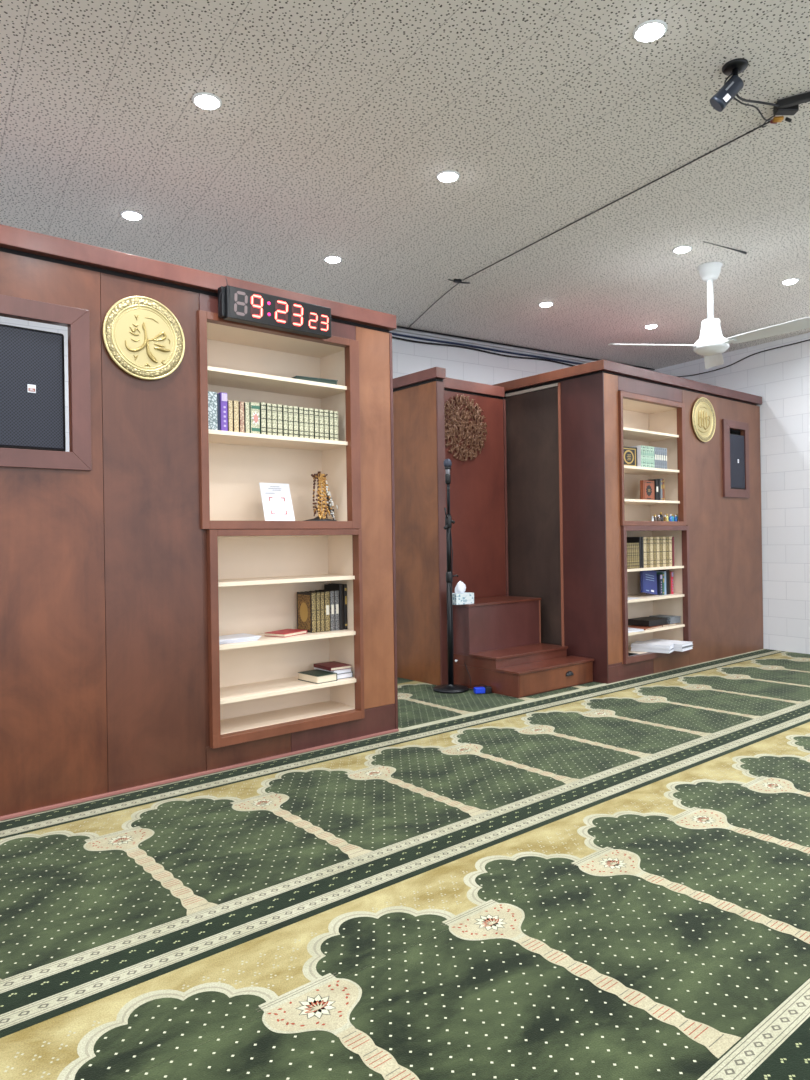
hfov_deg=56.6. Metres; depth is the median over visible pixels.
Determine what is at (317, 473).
beads
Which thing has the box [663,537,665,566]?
book
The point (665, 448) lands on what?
book
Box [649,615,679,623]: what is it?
binder
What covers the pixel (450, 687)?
microphone stand
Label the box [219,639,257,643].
booklet
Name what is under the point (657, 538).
book
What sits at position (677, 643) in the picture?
booklet
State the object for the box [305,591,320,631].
book
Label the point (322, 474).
beads
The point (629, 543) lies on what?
book
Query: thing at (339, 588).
book
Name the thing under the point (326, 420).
book
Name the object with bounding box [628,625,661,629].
booklet
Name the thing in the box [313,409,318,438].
book
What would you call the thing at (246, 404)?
book
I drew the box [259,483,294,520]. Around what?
sign stand
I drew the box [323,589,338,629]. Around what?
book
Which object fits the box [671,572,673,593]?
book
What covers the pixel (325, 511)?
beads
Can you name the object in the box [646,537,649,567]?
book
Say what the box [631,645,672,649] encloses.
booklet
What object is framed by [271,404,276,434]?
book
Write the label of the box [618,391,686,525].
bookcase
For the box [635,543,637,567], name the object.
book
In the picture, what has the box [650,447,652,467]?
book
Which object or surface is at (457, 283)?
cable
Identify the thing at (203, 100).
recessed light
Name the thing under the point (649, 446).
book
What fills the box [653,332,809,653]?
wall
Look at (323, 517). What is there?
beads
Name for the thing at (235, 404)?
book
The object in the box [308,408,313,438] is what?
book
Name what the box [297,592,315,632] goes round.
book
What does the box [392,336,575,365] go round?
cable
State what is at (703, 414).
wall plate
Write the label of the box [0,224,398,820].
wall
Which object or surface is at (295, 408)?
book
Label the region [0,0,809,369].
ceiling
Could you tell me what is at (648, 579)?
book
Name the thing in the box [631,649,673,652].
booklet
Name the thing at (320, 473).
beads
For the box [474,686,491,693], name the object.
power adapter
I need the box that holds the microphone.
[444,459,451,483]
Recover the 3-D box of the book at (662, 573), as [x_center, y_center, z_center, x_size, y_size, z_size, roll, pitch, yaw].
[2.320,0.401,6.943,0.029,0.205,0.153,-1,0,-40]
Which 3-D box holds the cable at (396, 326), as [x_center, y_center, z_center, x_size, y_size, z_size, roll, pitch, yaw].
[0.834,-2.002,7.595,5.098,0.014,0.016,-1,0,-33]
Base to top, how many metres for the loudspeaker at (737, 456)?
0.548 m
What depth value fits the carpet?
2.50 m
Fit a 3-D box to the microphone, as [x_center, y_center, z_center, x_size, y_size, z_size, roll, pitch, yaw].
[0.340,-0.545,5.979,0.066,0.202,0.066,-1,0,-40]
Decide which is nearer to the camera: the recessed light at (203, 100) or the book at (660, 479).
the recessed light at (203, 100)
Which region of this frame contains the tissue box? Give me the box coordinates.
[452,581,473,604]
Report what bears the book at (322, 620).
on the bookcase at (255, 578)
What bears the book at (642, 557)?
on the bookcase at (678, 603)
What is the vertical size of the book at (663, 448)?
0.196 m
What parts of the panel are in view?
cornice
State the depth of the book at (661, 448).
6.80 m
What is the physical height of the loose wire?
0.015 m
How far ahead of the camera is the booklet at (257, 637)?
4.12 m
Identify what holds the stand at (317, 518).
on the bookcase at (245, 362)
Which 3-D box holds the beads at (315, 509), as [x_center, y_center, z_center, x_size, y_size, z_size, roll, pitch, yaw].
[-0.537,-0.271,4.516,0.049,0.258,0.030,-1,0,36]
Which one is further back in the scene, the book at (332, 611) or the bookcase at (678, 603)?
the bookcase at (678, 603)
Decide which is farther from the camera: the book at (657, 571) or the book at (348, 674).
the book at (657, 571)
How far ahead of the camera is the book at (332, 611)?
4.58 m
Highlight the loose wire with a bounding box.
[703,241,746,253]
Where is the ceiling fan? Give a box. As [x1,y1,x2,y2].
[609,262,809,368]
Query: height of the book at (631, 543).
0.222 m
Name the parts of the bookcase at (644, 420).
shelf, shelf, shelf, rail, rail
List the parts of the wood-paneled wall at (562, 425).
panel, panel, panel, panel, panel, panel, cornice, panel, panel, panel, opening frame, opening frame, opening frame, opening frame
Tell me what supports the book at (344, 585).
on the bookcase at (255, 578)
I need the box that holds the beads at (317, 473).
[313,473,319,511]
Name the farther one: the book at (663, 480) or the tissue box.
the book at (663, 480)
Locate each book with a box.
[208,391,217,429]
[217,392,227,430]
[217,394,219,429]
[227,400,232,431]
[232,400,238,431]
[238,402,243,432]
[244,402,249,432]
[249,402,259,433]
[260,402,265,433]
[265,629,306,636]
[266,403,271,434]
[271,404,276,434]
[277,404,282,435]
[282,405,287,435]
[287,406,292,436]
[293,406,297,436]
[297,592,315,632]
[298,407,303,437]
[298,669,336,683]
[303,408,308,437]
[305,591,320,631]
[307,591,324,631]
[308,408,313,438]
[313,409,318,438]
[314,590,329,631]
[314,661,350,670]
[314,667,351,673]
[316,590,334,630]
[318,410,323,439]
[323,410,328,439]
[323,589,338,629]
[324,584,343,629]
[328,411,333,439]
[329,583,346,628]
[333,411,338,440]
[337,672,352,679]
[624,446,636,465]
[627,537,641,567]
[627,543,628,568]
[629,543,630,568]
[631,445,642,466]
[631,543,632,568]
[633,543,635,568]
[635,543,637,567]
[637,543,639,567]
[640,480,654,499]
[640,570,656,594]
[641,537,643,567]
[643,446,644,466]
[643,537,646,567]
[645,446,646,466]
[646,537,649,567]
[646,574,661,594]
[647,446,648,466]
[648,479,658,499]
[649,446,650,467]
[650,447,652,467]
[650,537,652,566]
[651,479,660,499]
[652,447,654,467]
[653,537,656,566]
[653,570,669,594]
[654,447,656,467]
[656,447,658,467]
[656,537,659,566]
[657,571,665,594]
[657,572,664,594]
[659,448,660,467]
[659,537,662,566]
[660,479,662,499]
[661,448,662,468]
[662,479,664,499]
[663,448,664,468]
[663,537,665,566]
[665,448,666,468]
[666,537,668,565]
[669,537,671,565]
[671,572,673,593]
[672,537,673,565]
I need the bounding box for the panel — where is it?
[443,377,508,597]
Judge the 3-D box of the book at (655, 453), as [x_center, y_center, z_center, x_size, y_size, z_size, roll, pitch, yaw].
[2.199,-0.734,6.793,0.032,0.196,0.153,-1,0,-40]
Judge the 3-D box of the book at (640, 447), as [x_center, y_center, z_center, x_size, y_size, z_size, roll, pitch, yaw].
[2.033,-0.731,6.655,0.028,0.196,0.152,-1,0,-40]
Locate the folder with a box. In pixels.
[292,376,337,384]
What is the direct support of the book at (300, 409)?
on the bookcase at (245, 362)
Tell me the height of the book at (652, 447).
0.196 m
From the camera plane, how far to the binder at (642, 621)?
6.77 m
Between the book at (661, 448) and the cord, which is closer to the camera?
the cord
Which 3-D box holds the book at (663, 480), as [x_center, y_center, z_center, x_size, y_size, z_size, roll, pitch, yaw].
[2.316,-0.457,6.925,0.034,0.205,0.153,-1,0,-40]
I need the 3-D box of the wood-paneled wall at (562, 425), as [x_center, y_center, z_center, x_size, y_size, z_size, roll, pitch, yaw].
[2.175,-0.153,7.613,2.768,2.643,1.628,-1,0,-40]
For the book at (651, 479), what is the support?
on the bookcase at (644, 420)
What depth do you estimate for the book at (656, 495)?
6.80 m
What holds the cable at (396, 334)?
attached to the wall at (408, 357)
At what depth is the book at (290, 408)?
4.30 m
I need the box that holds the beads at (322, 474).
[319,474,325,507]
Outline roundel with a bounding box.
[444,394,486,460]
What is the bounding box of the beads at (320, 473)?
[319,473,325,513]
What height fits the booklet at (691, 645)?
0.020 m
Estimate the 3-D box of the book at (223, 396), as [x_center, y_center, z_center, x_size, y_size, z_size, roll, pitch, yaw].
[-1.014,-0.685,4.088,0.040,0.208,0.153,-1,0,-40]
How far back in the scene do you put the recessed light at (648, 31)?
2.96 m
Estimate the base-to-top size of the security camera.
0.187 m
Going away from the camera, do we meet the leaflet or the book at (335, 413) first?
the book at (335, 413)
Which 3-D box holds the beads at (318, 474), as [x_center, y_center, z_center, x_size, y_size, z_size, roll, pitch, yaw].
[-0.501,-0.260,4.504,0.046,0.281,0.040,-1,0,4]
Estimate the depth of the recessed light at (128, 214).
4.54 m
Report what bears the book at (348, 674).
on the bookcase at (255, 578)
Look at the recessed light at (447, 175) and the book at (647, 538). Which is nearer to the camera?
the recessed light at (447, 175)
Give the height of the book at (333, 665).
0.020 m
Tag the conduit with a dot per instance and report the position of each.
(396, 329)
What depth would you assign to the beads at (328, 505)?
4.54 m
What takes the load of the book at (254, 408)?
on the bookcase at (245, 362)
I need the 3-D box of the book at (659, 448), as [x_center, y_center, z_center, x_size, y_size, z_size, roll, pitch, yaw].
[2.252,-0.734,6.837,0.032,0.196,0.153,-1,0,-40]
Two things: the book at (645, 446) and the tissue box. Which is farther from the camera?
the book at (645, 446)
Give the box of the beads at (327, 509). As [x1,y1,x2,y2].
[325,479,329,515]
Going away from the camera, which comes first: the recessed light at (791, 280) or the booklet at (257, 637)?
the booklet at (257, 637)
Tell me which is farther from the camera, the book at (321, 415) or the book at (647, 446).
the book at (647, 446)
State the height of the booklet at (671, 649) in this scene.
0.016 m
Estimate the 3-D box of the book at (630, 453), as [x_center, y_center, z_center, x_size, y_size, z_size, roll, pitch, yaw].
[1.935,-0.721,6.545,0.240,0.178,0.035,-1,0,-36]
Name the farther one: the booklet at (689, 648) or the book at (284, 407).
the booklet at (689, 648)
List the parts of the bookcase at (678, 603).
shelf, shelf, shelf, rail, rail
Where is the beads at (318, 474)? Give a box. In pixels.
[317,474,324,518]
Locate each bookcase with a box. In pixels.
[197,310,361,528]
[206,529,364,748]
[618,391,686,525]
[621,526,690,663]
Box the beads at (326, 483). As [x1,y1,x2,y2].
[325,480,337,508]
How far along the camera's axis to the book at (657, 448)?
6.75 m
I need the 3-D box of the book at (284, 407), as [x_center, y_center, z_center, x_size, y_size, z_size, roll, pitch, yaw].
[-0.725,-0.676,4.338,0.027,0.181,0.153,-1,0,-40]
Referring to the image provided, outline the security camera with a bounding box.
[710,58,747,111]
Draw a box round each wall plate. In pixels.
[103,296,184,379]
[692,397,715,441]
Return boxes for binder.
[628,617,667,626]
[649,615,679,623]
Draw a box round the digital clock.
[218,279,330,338]
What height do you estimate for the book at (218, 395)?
0.200 m
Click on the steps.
(497, 638)
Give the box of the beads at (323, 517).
[319,477,325,518]
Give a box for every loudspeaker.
[0,324,65,450]
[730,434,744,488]
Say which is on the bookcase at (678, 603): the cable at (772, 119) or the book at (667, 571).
the book at (667, 571)
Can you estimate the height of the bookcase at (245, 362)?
1.133 m
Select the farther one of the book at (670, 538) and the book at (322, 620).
the book at (670, 538)
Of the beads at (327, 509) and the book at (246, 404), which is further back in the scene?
the beads at (327, 509)
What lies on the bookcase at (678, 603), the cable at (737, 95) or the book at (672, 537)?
the book at (672, 537)
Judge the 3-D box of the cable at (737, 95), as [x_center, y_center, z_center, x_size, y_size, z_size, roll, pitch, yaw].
[1.566,-1.964,3.359,0.455,0.089,0.045,-1,0,-38]
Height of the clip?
0.025 m
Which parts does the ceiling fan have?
blade, rod, motor, blade, blade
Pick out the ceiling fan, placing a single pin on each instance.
(711, 343)
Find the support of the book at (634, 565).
on the bookcase at (678, 603)
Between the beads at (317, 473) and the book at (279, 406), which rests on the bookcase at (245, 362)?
the book at (279, 406)
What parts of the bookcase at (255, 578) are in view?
shelf, shelf, shelf, rail, rail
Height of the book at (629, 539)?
0.272 m
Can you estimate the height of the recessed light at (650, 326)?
0.019 m
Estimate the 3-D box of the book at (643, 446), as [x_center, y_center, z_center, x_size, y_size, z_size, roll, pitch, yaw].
[2.057,-0.731,6.674,0.028,0.196,0.153,-1,0,-40]
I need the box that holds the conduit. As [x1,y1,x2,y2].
[392,328,652,370]
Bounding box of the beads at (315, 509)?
[313,474,318,515]
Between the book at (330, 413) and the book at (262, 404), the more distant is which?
the book at (330, 413)
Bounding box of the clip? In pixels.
[448,279,469,283]
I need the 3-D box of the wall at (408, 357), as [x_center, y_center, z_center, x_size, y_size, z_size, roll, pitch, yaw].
[-2.168,-0.359,5.796,12.536,3.212,0.151,-1,0,-33]
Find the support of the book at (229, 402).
on the bookcase at (245, 362)
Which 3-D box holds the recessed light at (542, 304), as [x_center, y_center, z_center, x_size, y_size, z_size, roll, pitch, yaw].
[1.206,-2.008,6.430,0.132,0.019,0.132,-1,0,-40]
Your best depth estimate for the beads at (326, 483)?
4.54 m
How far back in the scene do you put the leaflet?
6.47 m
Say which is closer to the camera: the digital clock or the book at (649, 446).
the digital clock
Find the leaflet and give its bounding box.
[628,627,643,632]
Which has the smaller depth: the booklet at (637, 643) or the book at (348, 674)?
the book at (348, 674)
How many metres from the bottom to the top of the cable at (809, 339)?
0.112 m
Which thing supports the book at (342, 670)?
on the book at (348, 674)
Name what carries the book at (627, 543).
on the bookcase at (678, 603)
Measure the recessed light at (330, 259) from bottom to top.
0.019 m
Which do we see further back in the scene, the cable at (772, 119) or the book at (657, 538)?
the book at (657, 538)
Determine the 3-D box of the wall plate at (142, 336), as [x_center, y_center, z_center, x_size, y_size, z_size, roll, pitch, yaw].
[-1.283,-0.995,3.711,0.410,0.410,0.024,-1,0,-40]
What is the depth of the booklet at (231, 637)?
4.18 m
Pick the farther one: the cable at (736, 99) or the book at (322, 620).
the book at (322, 620)
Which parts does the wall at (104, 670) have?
opening frame, opening frame, panel, opening frame, panel, cornice, trim, panel, panel, panel, panel, panel, panel, corner post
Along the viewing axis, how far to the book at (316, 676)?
4.47 m
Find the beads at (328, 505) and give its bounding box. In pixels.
[325,486,332,516]
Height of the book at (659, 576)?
0.190 m
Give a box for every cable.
[389,332,583,364]
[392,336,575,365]
[396,326,654,369]
[408,283,458,327]
[462,119,772,280]
[676,339,809,376]
[724,73,770,120]
[736,94,778,106]
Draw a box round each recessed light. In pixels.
[120,210,143,219]
[192,92,221,109]
[324,256,341,262]
[436,170,459,181]
[538,302,553,306]
[632,19,667,42]
[644,324,657,328]
[672,245,691,252]
[781,278,798,284]
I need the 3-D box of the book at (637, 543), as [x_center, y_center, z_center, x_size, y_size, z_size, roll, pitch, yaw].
[1.982,0.135,6.588,0.028,0.222,0.153,-1,0,-40]
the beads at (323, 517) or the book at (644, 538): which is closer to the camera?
the beads at (323, 517)
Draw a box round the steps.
[453,596,593,697]
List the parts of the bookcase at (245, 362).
shelf, shelf, rail, rail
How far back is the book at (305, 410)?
4.37 m
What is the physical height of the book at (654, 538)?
0.270 m
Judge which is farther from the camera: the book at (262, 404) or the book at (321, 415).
the book at (321, 415)
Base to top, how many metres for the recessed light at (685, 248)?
0.019 m
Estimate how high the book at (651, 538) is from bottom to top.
0.270 m
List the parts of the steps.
seat, seat, drawer pull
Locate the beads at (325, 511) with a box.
[322,476,328,517]
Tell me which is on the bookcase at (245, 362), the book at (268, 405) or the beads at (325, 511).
the book at (268, 405)
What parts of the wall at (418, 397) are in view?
cornice, panel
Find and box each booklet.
[219,633,260,641]
[219,637,259,642]
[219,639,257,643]
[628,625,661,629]
[631,641,673,647]
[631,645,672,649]
[631,647,673,650]
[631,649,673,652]
[646,639,691,646]
[673,644,692,648]
[673,647,692,651]
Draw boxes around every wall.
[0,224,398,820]
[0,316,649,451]
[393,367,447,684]
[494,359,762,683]
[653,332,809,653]
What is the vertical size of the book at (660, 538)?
0.270 m
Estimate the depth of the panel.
6.75 m
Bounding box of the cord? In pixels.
[465,664,491,692]
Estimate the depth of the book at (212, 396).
3.99 m
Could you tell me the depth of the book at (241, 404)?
4.10 m
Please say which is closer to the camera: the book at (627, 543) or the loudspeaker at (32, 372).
the loudspeaker at (32, 372)
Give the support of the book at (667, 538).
on the bookcase at (678, 603)
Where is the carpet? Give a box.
[0,649,809,1079]
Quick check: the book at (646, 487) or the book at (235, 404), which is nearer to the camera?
the book at (235, 404)
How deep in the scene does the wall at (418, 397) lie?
6.33 m
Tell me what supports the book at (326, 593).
on the bookcase at (255, 578)
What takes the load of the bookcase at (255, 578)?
attached to the wall at (104, 670)
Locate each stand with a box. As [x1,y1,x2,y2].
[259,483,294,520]
[304,471,336,520]
[433,484,468,692]
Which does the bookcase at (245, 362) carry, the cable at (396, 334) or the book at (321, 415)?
the book at (321, 415)
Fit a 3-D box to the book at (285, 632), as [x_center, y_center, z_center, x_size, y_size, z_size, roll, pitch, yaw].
[-0.698,0.546,4.415,0.150,0.020,0.210,-1,0,30]
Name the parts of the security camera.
arm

